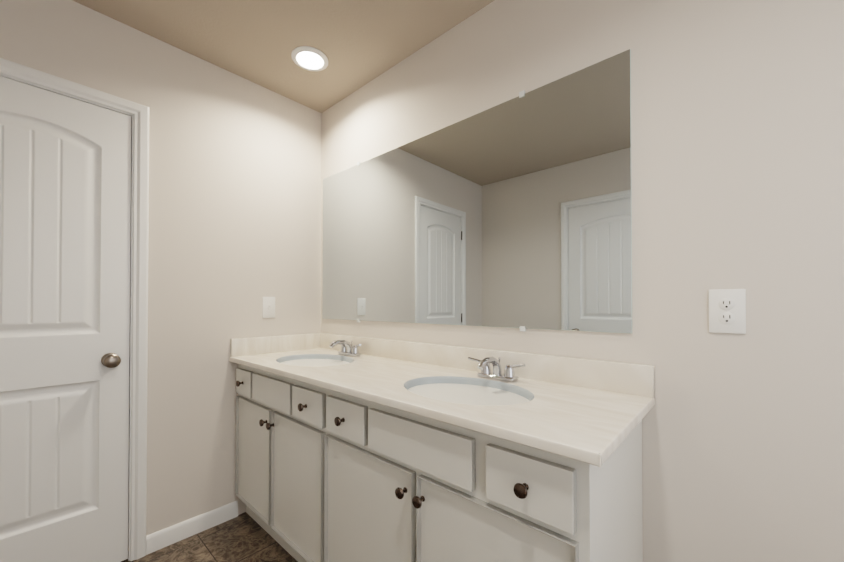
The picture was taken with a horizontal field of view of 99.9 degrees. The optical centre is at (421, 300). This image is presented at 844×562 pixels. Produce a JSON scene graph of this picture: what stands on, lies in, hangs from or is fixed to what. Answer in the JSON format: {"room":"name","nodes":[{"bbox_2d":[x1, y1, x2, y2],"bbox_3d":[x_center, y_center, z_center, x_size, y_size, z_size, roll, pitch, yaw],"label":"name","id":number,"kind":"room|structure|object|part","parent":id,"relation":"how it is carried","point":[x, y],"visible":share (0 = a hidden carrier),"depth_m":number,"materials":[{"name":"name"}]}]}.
{"room":"bathroom","nodes":[
{"label":"bathroom","id":0,"kind":"room"},
{"bbox_2d":[0,0,320,535],"bbox_3d":[-1.372,-0.038,1.655,0.100,2.440,2.180,0,-1,42],"label":"wall","id":1,"kind":"structure","parent":0,"point":[234,236],"depth_m":1.83,"materials":[{"name":"beige paint"}]},
{"bbox_2d":[0,76,130,561],"bbox_3d":[-1.528,0.160,1.383,0.106,2.020,0.610,0,-1,42],"label":"door","id":2,"kind":"structure","parent":1,"relation":"in","point":[65,185],"depth_m":1.47,"materials":[{"name":"white wood"}]},
{"bbox_3d":[-1.355,0.261,1.547,0.072,0.062,0.062,0,-1,42],"label":"knob","id":3,"kind":"part","parent":2,"relation":"part of","materials":[{"name":"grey metal"}]},
{"bbox_2d":[0,58,148,560],"bbox_3d":[-1.569,0.132,1.421,0.117,2.095,0.740,0,-1,42],"label":"door frame","id":4,"kind":"structure","parent":1,"relation":"attached to","point":[140,112],"depth_m":1.63,"materials":[{"name":"white wood"}]},
{"bbox_2d":[146,501,237,554],"bbox_3d":[-1.151,1.142,1.804,0.012,0.083,0.404,0,-1,42],"label":"baseboard","id":5,"kind":"structure","parent":1,"relation":"attached to","point":[165,537],"depth_m":1.78,"materials":[{"name":"white wood"}]},
{"bbox_2d":[262,297,274,317],"bbox_3d":[-0.899,0.038,2.090,0.017,0.124,0.076,0,-1,42],"label":"switch plate","id":6,"kind":"object","parent":1,"relation":"attached to","point":[268,307],"visible":1,"depth_m":2.09,"materials":[{"name":"white plastic"}]},
{"bbox_2d":[121,512,297,561],"bbox_3d":[-0.221,1.202,0.605,3.200,0.060,2.180,0,-1,42],"label":"floor","id":7,"kind":"structure","parent":0,"point":[244,537],"depth_m":1.70,"materials":[{"name":"tile"}]},
{"bbox_2d":[229,333,654,561],"bbox_3d":[-0.167,0.692,1.508,1.873,0.977,0.570,0,-1,42],"label":"bathroom vanity","id":8,"kind":"object","parent":7,"relation":"on","point":[356,449],"visible":1,"depth_m":1.13,"materials":[{"name":"white wood"}]},
{"bbox_2d":[229,333,654,466],"bbox_3d":[-0.165,0.320,1.513,1.873,0.232,0.564,0,-1,42],"label":"countertop","id":9,"kind":"structure","parent":8,"relation":"on","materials":[{"name":"stone"}]},
{"bbox_2d":[73,0,494,112],"bbox_3d":[-0.221,-1.298,0.629,3.200,0.060,2.180,0,-1,42],"label":"ceiling","id":10,"kind":"structure","parent":0,"point":[359,44],"depth_m":1.66,"materials":[{"name":"beige paint"}]},
{"bbox_2d":[291,46,327,70],"bbox_3d":[-0.581,-1.250,1.842,0.184,0.012,0.184,0,-1,42],"label":"recessed light","id":11,"kind":"object","parent":10,"relation":"in","point":[308,58],"visible":1,"depth_m":1.82,"materials":[{"name":"white"}]},
{"bbox_2d":[321,0,843,561],"bbox_3d":[0.476,-0.040,1.389,3.200,2.440,0.100,0,-1,42],"label":"wall","id":12,"kind":"structure","parent":0,"point":[737,142],"depth_m":1.01,"materials":[{"name":"beige paint"}]},
{"bbox_2d":[322,49,631,333],"bbox_3d":[0.009,-0.348,1.737,1.785,0.942,0.010,0,-1,42],"label":"mirror","id":13,"kind":"object","parent":12,"relation":"attached to","point":[515,212],"visible":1,"depth_m":1.45,"materials":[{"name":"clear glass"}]},
{"bbox_2d":[709,289,745,333],"bbox_3d":[0.844,0.029,0.982,0.078,0.122,0.009,0,-1,42],"label":"electrical outlet plate","id":14,"kind":"object","parent":12,"relation":"attached to","point":[727,310],"visible":1,"depth_m":0.98,"materials":[{"name":"white plastic"}]}
]}

